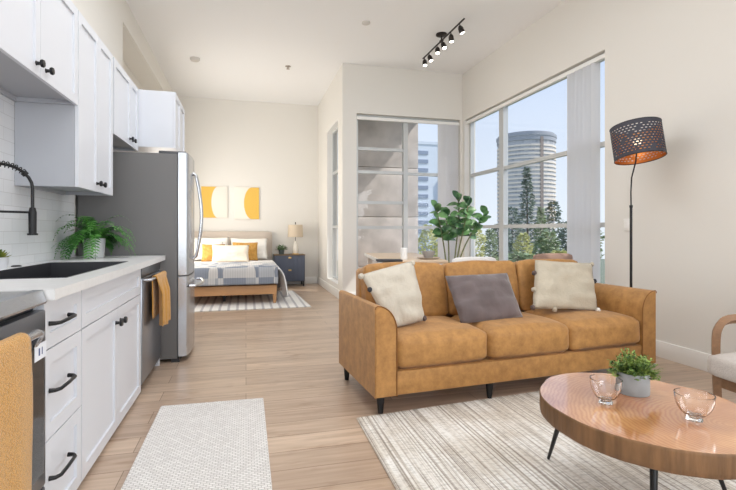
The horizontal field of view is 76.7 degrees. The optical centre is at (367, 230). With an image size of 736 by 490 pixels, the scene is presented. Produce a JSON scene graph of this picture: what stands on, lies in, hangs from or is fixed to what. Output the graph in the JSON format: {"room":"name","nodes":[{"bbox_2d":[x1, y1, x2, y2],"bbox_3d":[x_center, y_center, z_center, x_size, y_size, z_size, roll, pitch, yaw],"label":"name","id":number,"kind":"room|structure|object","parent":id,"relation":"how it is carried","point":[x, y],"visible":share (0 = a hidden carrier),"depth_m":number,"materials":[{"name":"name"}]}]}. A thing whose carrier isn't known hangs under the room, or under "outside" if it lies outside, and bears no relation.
{"room":"studio apartment","nodes":[
{"label":"studio apartment","id":0,"kind":"room"},
{"bbox_2d":[0,257,9,269],"bbox_3d":[-1.998,0.177,2.521,0.088,0.065,0.088,0,0,-15],"label":"pot","id":1,"kind":"object","parent":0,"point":[4,261],"depth_m":2.51,"materials":[{"name":"grey ceramic"}]},
{"bbox_2d":[8,0,172,266],"bbox_3d":[-2.068,-0.770,1.577,0.500,3.800,16.100,0,0,-15],"label":"wall","id":2,"kind":"structure","parent":0,"point":[115,24],"depth_m":5.43,"materials":[{"name":"white paint"}]},
{"bbox_2d":[0,94,74,265],"bbox_3d":[-1.776,-0.630,1.467,0.009,1.680,4.740,0,0,-15],"label":"backsplash","id":3,"kind":"structure","parent":2,"relation":"attached to","point":[23,248],"depth_m":2.88,"materials":[{"name":"tile"}]},
{"bbox_2d":[0,0,77,104],"bbox_3d":[-1.796,-1.065,2.311,0.376,0.590,1.062,0,0,-15],"label":"upper cabinet","id":4,"kind":"object","parent":2,"relation":"attached to","point":[39,38],"visible":1,"depth_m":2.46,"materials":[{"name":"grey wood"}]},
{"bbox_2d":[15,10,112,195],"bbox_3d":[-2.030,-0.815,3.204,0.376,1.090,0.772,0,0,-15],"label":"upper cabinet","id":5,"kind":"object","parent":2,"relation":"attached to","point":[63,149],"visible":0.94,"depth_m":2.89,"materials":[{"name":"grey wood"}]},
{"bbox_2d":[113,57,137,150],"bbox_3d":[-2.244,-1.060,4.019,0.376,0.600,0.855,0,0,-15],"label":"upper cabinet","id":6,"kind":"object","parent":2,"relation":"attached to","point":[125,92],"visible":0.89,"depth_m":4.03,"materials":[{"name":"white paint"}]},
{"bbox_2d":[113,89,184,152],"bbox_3d":[-2.306,-1.085,4.830,0.669,0.550,0.725,0,0,-15],"label":"upper cabinet","id":7,"kind":"object","parent":2,"relation":"attached to","point":[161,114],"visible":0.62,"depth_m":4.53,"materials":[{"name":"white paint"}]},
{"bbox_2d":[178,96,317,276],"bbox_3d":[-2.470,-0.770,9.690,2.840,3.800,0.200,0,0,-15],"label":"wall","id":8,"kind":"structure","parent":0,"point":[272,148],"depth_m":9.67,"materials":[{"name":"white paint"}]},
{"bbox_2d":[201,186,227,217],"bbox_3d":[-3.103,-0.573,9.404,0.510,0.635,0.032,0,0,-15],"label":"print","id":9,"kind":"object","parent":8,"relation":"attached to","point":[214,198],"visible":0.83,"depth_m":9.39,"materials":[{"name":"beige paper"}]},
{"bbox_2d":[235,187,258,218],"bbox_3d":[-2.489,-0.560,9.565,0.490,0.660,0.032,0,0,-15],"label":"print","id":10,"kind":"object","parent":8,"relation":"attached to","point":[246,198],"visible":1,"depth_m":9.55,"materials":[{"name":"beige paper"}]},
{"bbox_2d":[276,277,316,284],"bbox_3d":[-2.450,1.058,9.584,2.824,0.145,0.016,0,0,-15],"label":"baseboard","id":11,"kind":"structure","parent":8,"relation":"attached to","point":[308,280],"depth_m":9.88,"materials":[{"name":"white paint"}]},
{"bbox_2d":[317,68,339,298],"bbox_3d":[-0.673,-0.770,8.799,0.216,3.800,2.836,0,0,-15],"label":"wall","id":12,"kind":"structure","parent":0,"point":[329,106],"depth_m":9.01,"materials":[{"name":"white paint"}]},
{"bbox_2d":[327,120,337,283],"bbox_3d":[-0.590,-0.480,8.323,0.098,2.780,1.079,0,0,-15],"label":"trim","id":13,"kind":"structure","parent":12,"relation":"attached to","point":[335,125],"depth_m":8.83,"materials":[{"name":"white paint"}]},
{"bbox_2d":[332,127,337,279],"bbox_3d":[-0.514,-0.480,8.343,0.060,2.780,1.080,0,0,-15],"label":"window","id":14,"kind":"structure","parent":12,"relation":"in","point":[334,171],"depth_m":8.82,"materials":[{"name":"silver metal"}]},
{"bbox_2d":[126,0,564,105],"bbox_3d":[0.413,-2.770,2.228,5.630,0.200,16.100,0,0,-15],"label":"ceiling","id":15,"kind":"structure","parent":0,"point":[244,48],"depth_m":6.40,"materials":[{"name":"white paint"}]},
{"bbox_2d":[190,56,199,61],"bbox_3d":[-2.681,-2.647,7.205,0.150,0.045,0.150,0,0,-15],"label":"smoke detector","id":16,"kind":"object","parent":15,"relation":"attached to","point":[193,58],"visible":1,"depth_m":7.16,"materials":[{"name":"grey plastic"}]},
{"bbox_2d":[362,21,369,24],"bbox_3d":[-0.026,-2.660,5.969,0.110,0.018,0.110,0,0,-15],"label":"cap","id":17,"kind":"object","parent":15,"relation":"attached to","point":[363,22],"visible":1,"depth_m":5.95,"materials":[{"name":"grey plastic"}]},
{"bbox_2d":[422,18,464,66],"bbox_3d":[0.999,-2.555,6.320,0.150,0.230,1.360,0,0,-15],"label":"track light","id":18,"kind":"object","parent":15,"relation":"attached to","point":[461,30],"visible":1,"depth_m":6.27,"materials":[{"name":"black metal"}]},
{"bbox_2d":[340,63,461,291],"bbox_3d":[0.579,-0.770,7.782,2.090,3.800,0.200,0,0,-15],"label":"wall","id":19,"kind":"structure","parent":0,"point":[364,89],"depth_m":7.58,"materials":[{"name":"white paint"}]},
{"bbox_2d":[357,114,457,268],"bbox_3d":[0.666,-0.490,7.825,1.820,2.800,0.080,0,0,-15],"label":"window","id":20,"kind":"structure","parent":19,"relation":"in","point":[404,150],"depth_m":7.77,"materials":[{"name":"silver metal"}]},
{"bbox_2d":[357,116,458,261],"bbox_3d":[0.688,-0.477,7.753,1.805,2.735,0.052,0,0,-15],"label":"vertical blinds","id":21,"kind":"object","parent":20,"relation":"attached to","point":[447,131],"visible":0.59,"depth_m":7.92,"materials":[{"name":"white paint"}]},
{"bbox_2d":[77,283,735,489],"bbox_3d":[0.413,1.230,2.228,5.630,0.200,16.100,0,0,-15],"label":"floor","id":22,"kind":"structure","parent":0,"point":[288,358],"depth_m":3.26,"materials":[{"name":"brown wood"}]},
{"bbox_2d":[0,290,46,489],"bbox_3d":[-1.331,0.659,1.203,0.696,0.901,0.762,0,0,-15],"label":"oven range","id":23,"kind":"object","parent":22,"relation":"on","point":[17,314],"visible":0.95,"depth_m":1.55,"materials":[{"name":"grey"}]},
{"bbox_2d":[0,291,26,298],"bbox_3d":[-1.365,0.218,1.194,0.625,0.012,0.754,0,0,-15],"label":"cooktop","id":24,"kind":"object","parent":23,"relation":"in","point":[16,294],"depth_m":1.52,"materials":[{"name":"silver glass"}]},
{"bbox_2d":[0,332,32,489],"bbox_3d":[-0.976,0.598,1.192,0.068,0.589,0.402,0,0,-15],"label":"kitchen towel","id":25,"kind":"object","parent":23,"relation":"hanging from","point":[16,374],"visible":1,"depth_m":1.28,"materials":[{"name":"orange fabric"}]},
{"bbox_2d":[33,291,80,489],"bbox_3d":[-1.489,0.690,1.766,0.676,0.880,0.391,0,0,-15],"label":"base cabinet","id":26,"kind":"object","parent":22,"relation":"on","point":[62,315],"visible":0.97,"depth_m":1.83,"materials":[{"name":"white paint"}]},
{"bbox_2d":[81,269,140,481],"bbox_3d":[-1.692,0.690,2.531,0.672,0.880,1.185,0,0,-15],"label":"base cabinet","id":27,"kind":"object","parent":22,"relation":"on","point":[111,309],"visible":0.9,"depth_m":2.45,"materials":[{"name":"white paint"}]},
{"bbox_2d":[0,255,164,299],"bbox_3d":[-1.745,0.230,2.711,0.680,0.039,2.350,0,0,-15],"label":"countertop","id":28,"kind":"structure","parent":27,"relation":"on","point":[53,288],"depth_m":2.08,"materials":[{"name":"stone"}]},
{"bbox_2d":[0,249,10,269],"bbox_3d":[-1.996,0.156,2.521,0.110,0.109,0.112,0,0,-15],"label":"potted succulent","id":29,"kind":"object","parent":28,"relation":"on","point":[4,259],"visible":0.98,"depth_m":2.51,"materials":[{"name":"white ceramic"}]},
{"bbox_2d":[0,161,37,234],"bbox_3d":[-1.838,-0.071,2.318,0.056,0.561,0.332,0,0,35],"label":"kitchen faucet","id":30,"kind":"object","parent":28,"relation":"on","point":[32,213],"visible":1,"depth_m":2.42,"materials":[{"name":"black metal"}]},
{"bbox_2d":[0,261,127,278],"bbox_3d":[-1.708,0.310,2.551,0.468,0.204,1.120,0,0,-15],"label":"sink","id":31,"kind":"object","parent":28,"relation":"in","point":[51,269],"visible":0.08,"depth_m":3.03,"materials":[{"name":"grey"}]},
{"bbox_2d":[53,214,135,259],"bbox_3d":[-2.086,0.045,3.504,0.447,0.330,0.557,0,0,32],"label":"potted fern","id":32,"kind":"object","parent":28,"relation":"on","point":[94,241],"visible":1,"depth_m":3.50,"materials":[{"name":"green plant"}]},
{"bbox_2d":[83,238,105,257],"bbox_3d":[-2.108,0.135,3.582,0.152,0.150,0.152,0,0,-15],"label":"pot","id":33,"kind":"object","parent":28,"relation":"on","point":[101,253],"depth_m":3.54,"materials":[{"name":"grey ceramic"}]},
{"bbox_2d":[78,151,203,362],"bbox_3d":[-2.007,0.224,4.278,0.948,1.812,0.765,0,0,-15],"label":"refrigerator","id":34,"kind":"object","parent":22,"relation":"on","point":[155,192],"visible":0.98,"depth_m":3.96,"materials":[{"name":"grey metal"}]},
{"bbox_2d":[141,262,161,384],"bbox_3d":[-1.923,0.682,3.462,0.698,0.855,0.717,0,0,-15],"label":"dishwasher","id":35,"kind":"object","parent":22,"relation":"on","point":[150,328],"visible":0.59,"depth_m":3.40,"materials":[{"name":"grey metal"}]},
{"bbox_2d":[152,271,170,325],"bbox_3d":[-1.583,0.526,3.581,0.079,0.401,0.410,0,0,-15],"label":"hand towel","id":36,"kind":"object","parent":35,"relation":"hanging from","point":[161,304],"visible":0.98,"depth_m":3.50,"materials":[{"name":"orange fabric"}]},
{"bbox_2d":[121,398,271,489],"bbox_3d":[-0.722,1.125,1.935,0.638,0.008,2.310,0,0,-15],"label":"runner rug","id":37,"kind":"object","parent":22,"relation":"on","point":[220,445],"visible":1,"depth_m":2.37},
{"bbox_2d":[195,290,310,311],"bbox_3d":[-2.107,1.124,7.501,2.130,0.012,1.920,0,0,-15],"label":"bedroom rug","id":38,"kind":"object","parent":22,"relation":"on","point":[262,301],"visible":0.52,"depth_m":7.22,"materials":[{"name":"white fabric"}]},
{"bbox_2d":[195,231,276,302],"bbox_3d":[-2.497,0.567,8.216,1.702,1.102,2.562,0,0,-15],"label":"bed","id":39,"kind":"object","parent":38,"relation":"on","point":[252,289],"visible":0.18,"depth_m":7.17,"materials":[{"name":"brown wood"}]},
{"bbox_2d":[195,237,228,244],"bbox_3d":[-3.077,0.330,9.010,0.740,0.400,0.235,0,0,-15],"label":"bed pillow","id":40,"kind":"object","parent":39,"relation":"on","point":[224,240],"visible":0.19,"depth_m":9.04,"materials":[{"name":"white fabric"}]},
{"bbox_2d":[195,260,288,296],"bbox_3d":[-2.372,0.813,7.947,1.846,0.505,2.032,0,0,-15],"label":"duvet","id":41,"kind":"object","parent":39,"relation":"on","point":[282,284],"visible":0.27,"depth_m":7.49,"materials":[{"name":"white fabric"}]},
{"bbox_2d":[195,242,222,259],"bbox_3d":[-3.019,0.380,8.807,0.530,0.340,0.199,0,0,-15],"label":"bed pillow","id":42,"kind":"object","parent":41,"relation":"on","point":[199,257],"visible":0.23,"depth_m":8.76,"materials":[{"name":"white fabric"}]},
{"bbox_2d":[201,244,224,261],"bbox_3d":[-2.860,0.410,8.595,0.410,0.320,0.196,0,0,-15],"label":"bed pillow","id":43,"kind":"object","parent":41,"relation":"on","point":[207,251],"visible":0.56,"depth_m":8.52,"materials":[{"name":"yellow fabric"}]},
{"bbox_2d":[212,245,248,261],"bbox_3d":[-2.503,0.415,8.475,0.660,0.310,0.180,0,0,-15],"label":"bed pillow","id":44,"kind":"object","parent":41,"relation":"on","point":[221,253],"visible":1,"depth_m":8.43,"materials":[{"name":"white fabric"}]},
{"bbox_2d":[194,262,277,285],"bbox_3d":[-2.317,0.669,7.377,1.687,0.282,1.055,0,0,-15],"label":"quilt","id":45,"kind":"object","parent":41,"relation":"on","point":[223,273],"visible":0.7,"depth_m":6.97,"materials":[{"name":"white fabric"}]},
{"bbox_2d":[232,242,257,260],"bbox_3d":[-2.319,0.395,8.780,0.470,0.350,0.182,0,0,-15],"label":"bed pillow","id":46,"kind":"object","parent":41,"relation":"on","point":[252,251],"visible":0.43,"depth_m":8.77,"materials":[{"name":"fabric"}]},
{"bbox_2d":[243,240,266,258],"bbox_3d":[-2.191,0.370,9.019,0.460,0.360,0.185,0,0,-15],"label":"bed pillow","id":47,"kind":"object","parent":41,"relation":"on","point":[261,247],"visible":0.54,"depth_m":9.00,"materials":[{"name":"white fabric"}]},
{"bbox_2d":[230,238,267,256],"bbox_3d":[-2.353,0.340,9.206,0.720,0.380,0.227,0,0,-15],"label":"bed pillow","id":48,"kind":"object","parent":39,"relation":"on","point":[232,239],"visible":0.26,"depth_m":9.20,"materials":[{"name":"white fabric"}]},
{"bbox_2d":[273,254,304,285],"bbox_3d":[-1.622,0.809,9.553,0.624,0.642,0.427,0,0,-15],"label":"nightstand","id":49,"kind":"object","parent":22,"relation":"on","point":[292,266],"visible":0.84,"depth_m":9.38,"materials":[{"name":"blue paint"}]},
{"bbox_2d":[275,245,287,254],"bbox_3d":[-1.762,0.386,9.482,0.280,0.203,0.277,0,0,-15],"label":"potted plant","id":50,"kind":"object","parent":49,"relation":"on","point":[281,249],"visible":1,"depth_m":9.44,"materials":[{"name":"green plant"}]},
{"bbox_2d":[288,222,302,253],"bbox_3d":[-1.494,0.155,9.574,0.310,0.665,0.310,0,0,-15],"label":"table lamp","id":51,"kind":"object","parent":49,"relation":"on","point":[295,230],"visible":0.95,"depth_m":9.47,"materials":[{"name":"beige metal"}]},
{"bbox_2d":[364,253,447,264],"bbox_3d":[0.359,0.700,4.900,0.641,0.861,1.450,0,0,-7],"label":"dining table","id":52,"kind":"object","parent":22,"relation":"on","point":[370,256],"visible":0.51,"depth_m":4.83,"materials":[{"name":"brown wood"}]},
{"bbox_2d":[376,259,402,261],"bbox_3d":[0.183,0.261,4.050,0.220,0.018,0.150,0,0,-3],"label":"notebook","id":53,"kind":"object","parent":52,"relation":"on","point":[377,260],"visible":1,"depth_m":3.98,"materials":[{"name":"grey paper"}]},
{"bbox_2d":[401,248,406,259],"bbox_3d":[0.335,0.215,4.329,0.064,0.108,0.064,0,0,-15],"label":"candle jar","id":54,"kind":"object","parent":52,"relation":"on","point":[403,250],"visible":0.95,"depth_m":4.30,"materials":[{"name":"white wax"}]},
{"bbox_2d":[417,257,439,258],"bbox_3d":[0.573,0.262,4.405,0.220,0.016,0.220,0,0,-15],"label":"plate","id":55,"kind":"object","parent":52,"relation":"on","point":[417,257],"visible":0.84,"depth_m":4.35,"materials":[{"name":"beige stone"}]},
{"bbox_2d":[422,251,434,257],"bbox_3d":[0.573,0.229,4.405,0.124,0.068,0.124,0,0,-15],"label":"stoneware bowl","id":56,"kind":"object","parent":55,"relation":"on","point":[427,254],"visible":0.88,"depth_m":4.36,"materials":[{"name":"grey ceramic"}]},
{"bbox_2d":[429,190,490,261],"bbox_3d":[1.129,0.322,5.649,0.904,1.617,0.419,0,0,-15],"label":"rubber plant","id":57,"kind":"object","parent":22,"relation":"on","point":[452,224],"visible":0.78,"depth_m":5.60,"materials":[{"name":"green plant"}]},
{"bbox_2d":[452,257,495,261],"bbox_3d":[1.008,0.697,4.844,0.487,0.869,0.493,0,0,-15],"label":"dining chair","id":58,"kind":"object","parent":22,"relation":"on","point":[457,258],"visible":0.16,"depth_m":4.61,"materials":[{"name":"white fabric"}]},
{"bbox_2d":[339,258,656,413],"bbox_3d":[0.988,0.684,3.537,2.281,0.893,0.836,0,0,-19],"label":"sofa","id":59,"kind":"object","parent":22,"relation":"on","point":[439,352],"visible":0.8,"depth_m":3.21,"materials":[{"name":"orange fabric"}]},
{"bbox_2d":[358,260,426,326],"bbox_3d":[0.165,0.421,3.127,0.473,0.422,0.228,0,0,-25],"label":"throw pillow","id":60,"kind":"object","parent":59,"relation":"on","point":[395,288],"visible":0.98,"depth_m":3.08,"materials":[{"name":"beige fabric"}]},
{"bbox_2d":[361,262,447,315],"bbox_3d":[0.276,0.465,3.562,0.672,0.450,0.252,0,0,-19],"label":"cushion","id":61,"kind":"object","parent":59,"relation":"on","point":[432,282],"depth_m":3.53,"materials":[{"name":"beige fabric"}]},
{"bbox_2d":[397,316,486,368],"bbox_3d":[0.392,0.756,3.225,0.676,0.258,0.639,0,0,-19],"label":"seat cushion","id":62,"kind":"object","parent":59,"relation":"on","point":[437,342],"depth_m":2.96,"materials":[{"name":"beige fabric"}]},
{"bbox_2d":[443,260,519,315],"bbox_3d":[0.903,0.463,3.779,0.674,0.443,0.254,0,0,-19],"label":"cushion","id":63,"kind":"object","parent":59,"relation":"on","point":[475,267],"depth_m":3.71,"materials":[{"name":"brown fabric"}]},
{"bbox_2d":[445,273,522,322],"bbox_3d":[0.854,0.490,3.413,0.538,0.322,0.270,0,0,-15],"label":"throw pillow","id":64,"kind":"object","parent":59,"relation":"on","point":[482,297],"visible":1,"depth_m":3.35,"materials":[{"name":"grey fabric"}]},
{"bbox_2d":[450,312,568,358],"bbox_3d":[1.021,0.758,3.444,0.678,0.254,0.637,0,0,-19],"label":"seat cushion","id":65,"kind":"object","parent":59,"relation":"on","point":[529,336],"depth_m":3.17,"materials":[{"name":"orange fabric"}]},
{"bbox_2d":[512,258,578,310],"bbox_3d":[1.530,0.464,4.000,0.676,0.453,0.247,0,0,-19],"label":"cushion","id":66,"kind":"object","parent":59,"relation":"on","point":[525,279],"depth_m":3.84,"materials":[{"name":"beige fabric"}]},
{"bbox_2d":[530,260,600,311],"bbox_3d":[1.565,0.445,3.719,0.756,0.410,0.267,0,0,-15],"label":"throw pillow","id":67,"kind":"object","parent":59,"relation":"on","point":[557,285],"visible":0.94,"depth_m":3.66,"materials":[{"name":"beige fabric"}]},
{"bbox_2d":[524,309,639,350],"bbox_3d":[1.646,0.757,3.666,0.676,0.256,0.634,0,0,-19],"label":"seat cushion","id":68,"kind":"object","parent":59,"relation":"on","point":[605,329],"depth_m":3.41,"materials":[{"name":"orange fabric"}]},
{"bbox_2d":[357,391,735,489],"bbox_3d":[1.097,1.124,2.201,2.000,0.012,2.100,0,0,-15],"label":"area rug","id":69,"kind":"object","parent":22,"relation":"on","point":[503,442],"visible":0.68,"depth_m":2.32,"materials":[{"name":"beige carpet"}]},
{"bbox_2d":[539,372,735,489],"bbox_3d":[1.129,0.914,1.904,0.770,0.408,0.870,0,0,-15],"label":"coffee table","id":70,"kind":"object","parent":69,"relation":"on","point":[652,432],"visible":0.82,"depth_m":1.70,"materials":[{"name":"brown wood"}]},
{"bbox_2d":[589,374,622,405],"bbox_3d":[0.977,0.659,1.911,0.122,0.101,0.122,0,0,-15],"label":"glass bowl","id":71,"kind":"object","parent":70,"relation":"on","point":[607,388],"visible":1,"depth_m":1.88,"materials":[{"name":"clear glass"}]},
{"bbox_2d":[617,371,649,397],"bbox_3d":[1.161,0.664,2.036,0.128,0.091,0.128,0,0,-15],"label":"pot","id":72,"kind":"object","parent":70,"relation":"on","point":[634,384],"depth_m":1.98,"materials":[{"name":"ceramic"}]},
{"bbox_2d":[607,348,662,397],"bbox_3d":[1.162,0.614,2.038,0.223,0.190,0.210,0,0,17],"label":"boxwood","id":73,"kind":"object","parent":70,"relation":"on","point":[635,375],"visible":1,"depth_m":1.99,"materials":[{"name":"plant"}]},
{"bbox_2d":[673,388,715,422],"bbox_3d":[1.223,0.660,1.742,0.132,0.099,0.132,0,0,-15],"label":"glass bowl","id":74,"kind":"object","parent":70,"relation":"on","point":[697,404],"visible":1,"depth_m":1.72,"materials":[{"name":"clear glass"}]},
{"bbox_2d":[533,253,572,258],"bbox_3d":[1.953,0.689,5.247,0.487,0.885,0.493,0,0,-15],"label":"dining chair","id":75,"kind":"object","parent":22,"relation":"on","point":[544,255],"visible":0.11,"depth_m":5.02,"materials":[{"name":"brown"}]},
{"bbox_2d":[609,117,666,286],"bbox_3d":[2.297,0.100,3.962,0.395,2.061,0.437,0,0,-21],"label":"floor lamp","id":76,"kind":"object","parent":22,"relation":"on","point":[654,135],"visible":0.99,"depth_m":3.86,"materials":[{"name":"black metal"}]},
{"bbox_2d":[707,314,735,397],"bbox_3d":[2.353,0.693,2.352,0.860,0.875,0.688,0,0,-13],"label":"armchair","id":77,"kind":"object","parent":22,"relation":"on","point":[722,366],"visible":0.91,"depth_m":2.54,"materials":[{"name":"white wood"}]},
{"bbox_2d":[462,0,735,353],"bbox_3d":[3.372,-0.770,1.650,0.200,3.800,13.480,0,0,-15],"label":"wall","id":78,"kind":"structure","parent":0,"point":[672,61],"depth_m":4.13,"materials":[{"name":"white paint"}]},
{"bbox_2d":[469,59,604,260],"bbox_3d":[2.155,-0.480,6.365,0.080,2.780,3.180,0,0,-15],"label":"window","id":79,"kind":"structure","parent":78,"relation":"in","point":[503,168],"depth_m":6.86,"materials":[{"name":"silver metal"}]},
{"bbox_2d":[466,53,604,282],"bbox_3d":[2.082,-0.477,6.346,0.082,2.735,3.160,0,0,-15],"label":"vertical blinds","id":80,"kind":"object","parent":79,"relation":"attached to","point":[583,81],"visible":0.67,"depth_m":5.18,"materials":[{"name":"white paint"}]},
{"bbox_2d":[624,219,629,230],"bbox_3d":[2.511,-0.055,4.515,0.010,0.118,0.075,0,0,-15],"label":"light switch","id":81,"kind":"object","parent":78,"relation":"attached to","point":[626,221],"visible":0.99,"depth_m":4.51,"materials":[{"name":"white plastic"}]},
{"bbox_2d":[656,340,710,371],"bbox_3d":[3.293,1.058,1.526,0.016,0.145,13.280,0,0,-15],"label":"baseboard","id":82,"kind":"structure","parent":78,"relation":"attached to","point":[682,355],"depth_m":3.92,"materials":[{"name":"white paint"}]},
{"label":"outside","id":83,"kind":"structure","parent":0,"visible":0},
{"bbox_2d":[358,120,417,267],"bbox_3d":[0.298,0.030,9.564,1.430,8.200,0.350,0,0,-15],"label":"wall","id":84,"kind":"structure","parent":83,"point":[376,134],"depth_m":9.39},
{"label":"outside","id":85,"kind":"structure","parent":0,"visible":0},
{"bbox_2d":[337,259,604,283],"bbox_3d":[21.463,13.330,115.219,220.000,0.400,188.000,0,0,-15],"label":"ground","id":86,"kind":"structure","parent":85,"point":[602,261],"depth_m":152.63,"materials":[{"name":"grey"}]},
{"bbox_2d":[417,141,437,254],"bbox_3d":[7.253,0.430,68.896,6.200,25.400,10.400,0,0,-15],"label":"apartment block","id":87,"kind":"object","parent":86,"relation":"on","point":[427,151],"visible":0.27,"depth_m":64.14,"materials":[{"name":"white"}]},
{"bbox_2d":[418,224,437,256],"bbox_3d":[3.296,6.393,25.640,1.708,13.477,1.620,0,0,-15],"label":"tree","id":88,"kind":"object","parent":86,"relation":"on","point":[430,234],"visible":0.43,"depth_m":25.52,"materials":[{"name":"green plant"}]},
{"bbox_2d":[475,229,486,256],"bbox_3d":[6.599,6.448,28.626,1.403,13.367,1.356,0,0,-36],"label":"tree","id":89,"kind":"object","parent":86,"relation":"on","point":[481,238],"visible":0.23,"depth_m":28.41,"materials":[{"name":"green plant"}]},
{"bbox_2d":[480,228,498,259],"bbox_3d":[7.908,6.484,29.981,1.353,13.295,1.316,0,0,-35],"label":"tree","id":90,"kind":"object","parent":86,"relation":"on","point":[494,242],"visible":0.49,"depth_m":29.86,"materials":[{"name":"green plant"}]},
{"bbox_2d":[485,223,513,259],"bbox_3d":[9.475,6.233,33.565,2.356,13.798,2.268,0,0,18],"label":"tree","id":91,"kind":"object","parent":86,"relation":"on","point":[510,247],"visible":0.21,"depth_m":33.25,"materials":[{"name":"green plant"}]},
{"bbox_2d":[508,206,522,250],"bbox_3d":[13.232,5.433,42.763,1.938,15.398,1.934,0,0,4],"label":"tree","id":92,"kind":"object","parent":86,"relation":"on","point":[514,212],"visible":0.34,"depth_m":42.50,"materials":[{"name":"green plant"}]},
{"bbox_2d":[498,250,533,260],"bbox_3d":[8.213,7.080,25.103,3.320,12.106,3.321,0,0,-9],"label":"tree","id":93,"kind":"object","parent":86,"relation":"on","point":[517,255],"visible":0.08,"depth_m":24.55,"materials":[{"name":"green plant"}]},
{"bbox_2d":[512,232,534,254],"bbox_3d":[10.562,6.611,31.725,1.916,13.042,1.943,0,0,-15],"label":"tree","id":94,"kind":"object","parent":86,"relation":"on","point":[525,236],"visible":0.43,"depth_m":31.56,"materials":[{"name":"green plant"}]},
{"bbox_2d":[496,131,556,253],"bbox_3d":[46.251,-6.920,136.196,16.800,41.300,16.800,0,0,-15],"label":"office tower","id":95,"kind":"structure","parent":86,"relation":"on","point":[522,145],"depth_m":129.00,"materials":[{"name":"beige concrete"}]},
{"bbox_2d":[515,167,538,252],"bbox_3d":[17.757,2.989,52.407,2.882,20.286,3.155,0,0,-15],"label":"tree","id":96,"kind":"object","parent":86,"relation":"on","point":[526,175],"visible":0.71,"depth_m":52.08,"materials":[{"name":"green plant"}]},
{"bbox_2d":[531,206,552,253],"bbox_3d":[15.315,5.496,41.255,2.039,15.272,2.214,0,0,-15],"label":"tree","id":97,"kind":"object","parent":86,"relation":"on","point":[539,213],"visible":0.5,"depth_m":41.12,"materials":[{"name":"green plant"}]},
{"bbox_2d":[535,230,560,254],"bbox_3d":[13.364,6.528,34.483,2.582,13.209,2.368,0,0,28],"label":"tree","id":98,"kind":"object","parent":86,"relation":"on","point":[552,233],"visible":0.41,"depth_m":34.34,"materials":[{"name":"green plant"}]},
{"bbox_2d":[544,201,564,250],"bbox_3d":[18.330,5.084,46.125,2.340,16.096,2.516,0,0,-15],"label":"tree","id":99,"kind":"object","parent":86,"relation":"on","point":[555,203],"visible":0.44,"depth_m":45.96,"materials":[{"name":"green plant"}]},
{"bbox_2d":[551,248,566,252],"bbox_3d":[11.533,7.090,27.832,2.455,12.084,2.452,0,0,-15],"label":"tree","id":100,"kind":"object","parent":86,"relation":"on","point":[553,251],"visible":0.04,"depth_m":27.73,"materials":[{"name":"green plant"}]},
{"bbox_2d":[557,221,566,250],"bbox_3d":[17.304,6.144,39.646,2.444,13.976,2.252,0,0,-15],"label":"tree","id":101,"kind":"object","parent":86,"relation":"on","point":[563,239],"visible":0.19,"depth_m":39.70,"materials":[{"name":"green plant"}]},
{"bbox_2d":[600,227,604,258],"bbox_3d":[20.336,5.731,42.443,2.885,14.803,2.669,0,0,-15],"label":"tree","id":102,"kind":"object","parent":86,"relation":"on","point":[601,237],"visible":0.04,"depth_m":41.86,"materials":[{"name":"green plant"}]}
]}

